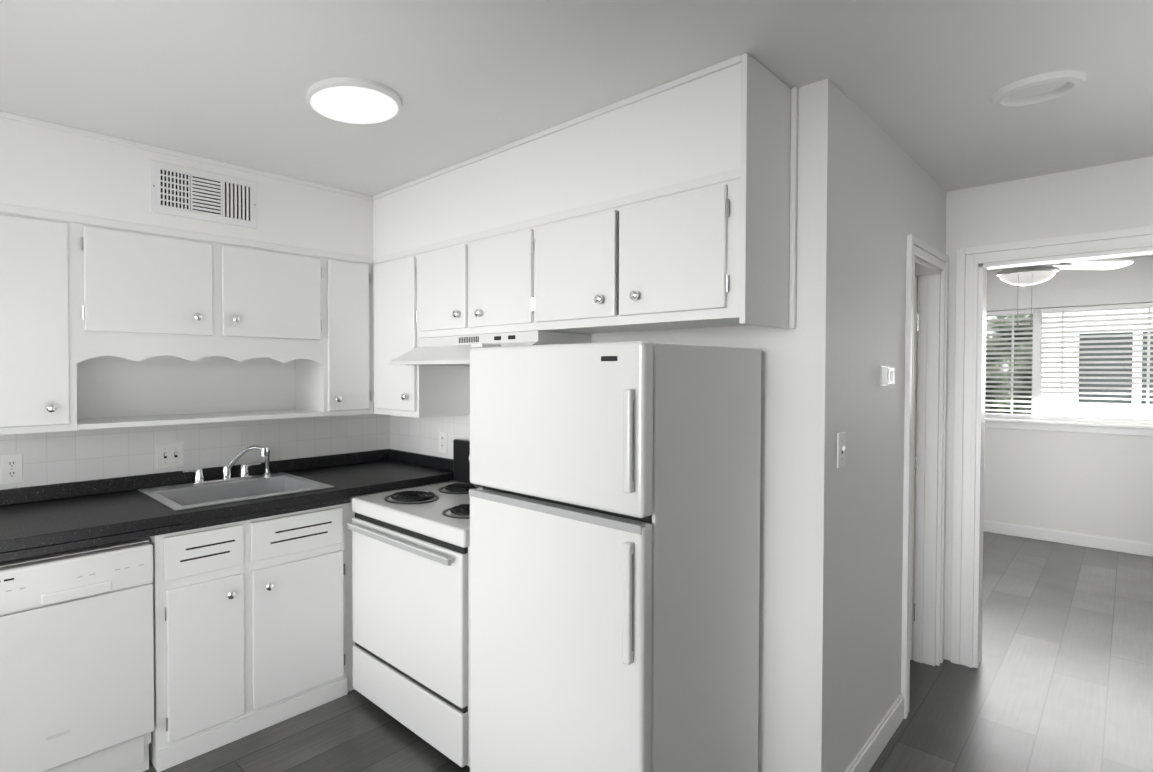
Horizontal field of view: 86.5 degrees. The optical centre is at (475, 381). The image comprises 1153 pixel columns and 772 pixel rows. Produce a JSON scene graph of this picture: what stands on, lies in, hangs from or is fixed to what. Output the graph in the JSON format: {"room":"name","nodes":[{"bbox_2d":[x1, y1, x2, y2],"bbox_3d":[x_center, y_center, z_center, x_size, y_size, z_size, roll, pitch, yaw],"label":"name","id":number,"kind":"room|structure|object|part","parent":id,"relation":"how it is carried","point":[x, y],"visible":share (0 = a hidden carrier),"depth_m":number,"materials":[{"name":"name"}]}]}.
{"room":"kitchen","nodes":[
{"label":"kitchen","id":0,"kind":"room"},
{"bbox_2d":[0,111,371,257],"bbox_3d":[-1.720,-0.784,2.270,3.600,0.320,0.345,-1,1,-43],"label":"soffit","id":1,"kind":"structure","parent":0,"point":[44,165],"depth_m":2.40,"materials":[{"name":"white paint"}]},
{"bbox_2d":[149,159,256,228],"bbox_3d":[-1.144,-0.789,2.575,0.440,0.210,0.014,-1,1,-43],"label":"air vent grille","id":2,"kind":"object","parent":1,"relation":"attached to","point":[182,191],"visible":1,"depth_m":2.56,"materials":[{"name":"white metal"}]},
{"bbox_2d":[372,55,740,257],"bbox_3d":[0.245,-0.789,2.538,0.345,0.320,1.890,-1,1,-43],"label":"soffit","id":3,"kind":"structure","parent":0,"point":[684,128],"depth_m":2.15,"materials":[{"name":"white paint"}]},
{"bbox_2d":[0,0,1152,270],"bbox_3d":[1.902,-0.971,2.095,9.300,0.060,6.100,-1,1,-43],"label":"ceiling","id":4,"kind":"structure","parent":0,"point":[918,82],"depth_m":1.81,"materials":[{"name":"white paint"}]},
{"bbox_2d":[306,77,401,124],"bbox_3d":[-0.402,-0.928,2.016,0.314,0.023,0.314,-1,1,-43],"label":"recessed light","id":5,"kind":"object","parent":4,"relation":"in","point":[351,100],"visible":1,"depth_m":1.97,"materials":[{"name":"white paint"}]},
{"bbox_2d":[991,70,1086,107],"bbox_3d":[1.796,-0.942,1.930,0.224,0.052,0.224,-1,1,-43],"label":"recessed light","id":6,"kind":"object","parent":4,"relation":"in","point":[1075,79],"visible":0.88,"depth_m":1.91,"materials":[{"name":"white paint"}]},
{"bbox_2d":[987,259,1134,326],"bbox_3d":[3.465,-0.660,3.932,1.148,0.626,1.120,-1,1,-43],"label":"ceiling fan","id":7,"kind":"object","parent":4,"relation":"hanging from","point":[1028,275],"visible":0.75,"depth_m":3.86,"materials":[{"name":"white metal"}]},
{"bbox_2d":[143,531,1152,771],"bbox_3d":[1.902,1.468,2.138,9.300,0.060,6.100,-1,1,-43],"label":"floor","id":8,"kind":"structure","parent":0,"point":[1059,678],"depth_m":2.68,"materials":[{"name":"grey wood"}]},
{"bbox_2d":[0,537,153,771],"bbox_3d":[-1.583,1.011,2.201,0.602,0.852,0.620,-1,1,-43],"label":"dishwasher","id":9,"kind":"object","parent":8,"relation":"on","point":[76,660],"visible":1,"depth_m":2.03,"materials":[{"name":"white metal"}]},
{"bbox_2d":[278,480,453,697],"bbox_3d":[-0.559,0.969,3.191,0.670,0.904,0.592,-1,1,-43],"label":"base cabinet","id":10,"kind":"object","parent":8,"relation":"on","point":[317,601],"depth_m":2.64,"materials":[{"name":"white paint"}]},
{"bbox_2d":[0,445,452,561],"bbox_3d":[-1.326,0.483,2.449,2.792,0.355,0.633,-1,1,-43],"label":"countertop","id":11,"kind":"structure","parent":10,"relation":"on","point":[44,519],"depth_m":2.55,"materials":[{"name":"laminate"}]},
{"bbox_2d":[182,445,270,484],"bbox_3d":[-1.118,0.387,2.817,0.421,0.175,0.232,-1,1,-43],"label":"faucet","id":12,"kind":"object","parent":11,"relation":"on","point":[244,478],"depth_m":2.86,"materials":[{"name":"silver metal"}]},
{"bbox_2d":[138,472,333,510],"bbox_3d":[-1.064,0.566,2.703,0.674,0.179,0.524,-1,1,-43],"label":"sink basin","id":13,"kind":"object","parent":11,"relation":"in","point":[197,494],"depth_m":2.77,"materials":[{"name":"silver metal"}]},
{"bbox_2d":[347,439,482,768],"bbox_3d":[-0.084,0.870,2.642,0.677,1.120,0.766,-1,1,-43],"label":"stove","id":14,"kind":"object","parent":8,"relation":"on","point":[411,597],"visible":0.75,"depth_m":2.40,"materials":[{"name":"white metal"}]},
{"bbox_2d":[469,341,760,771],"bbox_3d":[0.448,0.659,1.975,0.741,1.564,0.648,-1,1,-43],"label":"fridge","id":15,"kind":"object","parent":8,"relation":"on","point":[614,554],"visible":1,"depth_m":1.71,"materials":[{"name":"white metal"}]},
{"bbox_2d":[591,78,840,771],"bbox_3d":[0.335,0.237,2.802,0.120,2.380,2.370,-1,1,-43],"label":"wall","id":16,"kind":"structure","parent":0,"point":[798,471],"depth_m":1.94,"materials":[{"name":"white paint"}]},
{"bbox_2d":[390,366,469,458],"bbox_3d":[0.006,0.147,3.064,0.005,0.750,1.524,-1,1,-43],"label":"tile backsplash","id":17,"kind":"structure","parent":16,"relation":"attached to","point":[415,435],"depth_m":3.36,"materials":[{"name":"white tile"}]},
{"bbox_2d":[439,431,446,452],"bbox_3d":[-0.174,0.329,3.252,0.007,0.115,0.070,-1,1,-43],"label":"outlet","id":18,"kind":"object","parent":17,"relation":"attached to","point":[442,442],"visible":1,"depth_m":3.25,"materials":[{"name":"white plastic"}]},
{"bbox_2d":[373,53,797,417],"bbox_3d":[0.124,-0.385,2.650,0.377,1.128,2.277,-1,1,-43],"label":"upper cabinet","id":19,"kind":"object","parent":16,"relation":"attached to","point":[717,250],"visible":1,"depth_m":2.04,"materials":[{"name":"white paint"}]},
{"bbox_2d":[389,331,590,365],"bbox_3d":[0.047,-0.134,2.645,0.494,0.128,0.758,-1,1,-43],"label":"range hood","id":20,"kind":"object","parent":19,"relation":"attached to","point":[445,351],"visible":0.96,"depth_m":2.52,"materials":[{"name":"white metal"}]},
{"bbox_2d":[834,91,946,771],"bbox_3d":[1.744,0.241,2.569,1.640,2.380,0.120,-1,1,-43],"label":"wall","id":21,"kind":"structure","parent":0,"point":[893,194],"depth_m":2.22,"materials":[{"name":"white paint"}]},
{"bbox_2d":[837,432,845,467],"bbox_3d":[1.208,0.226,1.984,0.070,0.115,0.014,-1,1,-43],"label":"light switch","id":22,"kind":"object","parent":21,"relation":"attached to","point":[841,439],"visible":1,"depth_m":1.98,"materials":[{"name":"white plastic"}]},
{"bbox_2d":[845,694,903,771],"bbox_3d":[1.448,1.383,2.229,0.983,0.107,0.017,-1,1,-43],"label":"baseboard","id":23,"kind":"structure","parent":21,"relation":"attached to","point":[869,752],"depth_m":2.31,"materials":[{"name":"white paint"}]},
{"bbox_2d":[880,365,894,386],"bbox_3d":[1.587,-0.020,2.321,0.124,0.080,0.025,-1,1,-43],"label":"thermostat","id":24,"kind":"object","parent":21,"relation":"attached to","point":[887,375],"visible":1,"depth_m":2.29,"materials":[{"name":"white plastic"}]},
{"bbox_2d":[910,276,918,659],"bbox_3d":[2.002,0.440,3.223,0.124,1.936,0.568,-1,1,-43],"label":"door","id":25,"kind":"structure","parent":21,"relation":"in","point":[916,329],"depth_m":3.04,"materials":[{"name":"white paint"}]},
{"bbox_2d":[943,156,1152,660],"bbox_3d":[2.730,0.237,2.796,0.120,2.380,5.620,-1,1,-43],"label":"wall","id":26,"kind":"structure","parent":0,"point":[1110,196],"depth_m":2.83,"materials":[{"name":"white paint"}]},
{"bbox_2d":[901,226,1152,718],"bbox_3d":[2.481,0.389,2.505,0.924,2.085,1.254,-1,1,-43],"label":"door frame","id":27,"kind":"structure","parent":26,"relation":"attached to","point":[969,449],"depth_m":3.00,"materials":[{"name":"white paint"}]},
{"bbox_3d":[2.046,0.404,2.849,0.750,2.045,0.158,-1,1,-43],"label":"hall door trim","id":28,"kind":"part","parent":27,"relation":"part of","materials":[{"name":"white wood"}]},
{"bbox_2d":[984,256,1152,542],"bbox_3d":[5.284,0.199,4.953,0.120,2.380,4.300,-1,1,-43],"label":"wall","id":29,"kind":"structure","parent":0,"point":[1097,484],"depth_m":5.11,"materials":[{"name":"white paint"}]},
{"bbox_2d":[983,520,1152,556],"bbox_3d":[5.235,1.337,4.928,0.013,0.107,4.060,-1,1,-43],"label":"baseboard","id":30,"kind":"structure","parent":29,"relation":"attached to","point":[1072,538],"depth_m":5.12,"materials":[{"name":"white paint"}]},
{"bbox_2d":[985,302,1152,435],"bbox_3d":[5.028,-0.102,5.189,0.140,1.064,2.400,-1,1,-43],"label":"window","id":31,"kind":"structure","parent":29,"relation":"in","point":[1140,428],"depth_m":5.27,"materials":[{"name":"white paint"}]},
{"bbox_2d":[985,303,1152,421],"bbox_3d":[5.021,-0.156,5.181,0.042,0.942,2.280,-1,1,-43],"label":"window blinds","id":32,"kind":"object","parent":31,"relation":"attached to","point":[1148,345],"visible":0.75,"depth_m":5.11,"materials":[{"name":"white plastic"}]},
{"bbox_3d":[-1.229,0.232,3.055,5.600,2.380,0.120,-1,1,-43],"label":"wall","id":33,"kind":"structure","parent":0,"visible":0},
{"bbox_2d":[0,203,373,434],"bbox_3d":[-1.460,-0.223,2.491,2.269,0.810,0.371,-1,1,-43],"label":"upper cabinet","id":34,"kind":"object","parent":33,"relation":"attached to","point":[106,323],"visible":1,"depth_m":2.57,"materials":[{"name":"white paint"}]},
{"bbox_2d":[0,414,389,489],"bbox_3d":[-1.561,0.154,2.663,2.844,0.750,0.005,-1,1,-43],"label":"tile backsplash","id":35,"kind":"structure","parent":33,"relation":"attached to","point":[58,457],"depth_m":2.84,"materials":[{"name":"white tile"}]},
{"bbox_2d":[0,454,22,483],"bbox_3d":[-1.841,0.349,2.399,0.070,0.115,0.007,-1,1,-43],"label":"electrical outlet plate","id":36,"kind":"object","parent":35,"relation":"attached to","point":[11,468],"visible":1,"depth_m":2.40,"materials":[{"name":"white plastic"}]},
{"bbox_2d":[157,442,183,468],"bbox_3d":[-1.407,0.342,2.792,0.116,0.115,0.014,-1,1,-43],"label":"light switch","id":37,"kind":"object","parent":35,"relation":"attached to","point":[171,454],"visible":1,"depth_m":2.79,"materials":[{"name":"white plastic"}]},
{"label":"outside","id":38,"kind":"structure","parent":0,"visible":0},
{"bbox_2d":[985,314,1032,413],"bbox_3d":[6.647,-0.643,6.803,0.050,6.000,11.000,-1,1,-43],"label":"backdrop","id":39,"kind":"structure","parent":38,"point":[1009,365],"depth_m":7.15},
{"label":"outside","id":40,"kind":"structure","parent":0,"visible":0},
{"bbox_2d":[1041,308,1152,418],"bbox_3d":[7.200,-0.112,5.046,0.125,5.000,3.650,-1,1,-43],"label":"window blind","id":41,"kind":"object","parent":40,"point":[1102,364],"visible":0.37,"depth_m":6.03,"materials":[{"name":"white plastic"}]}
]}

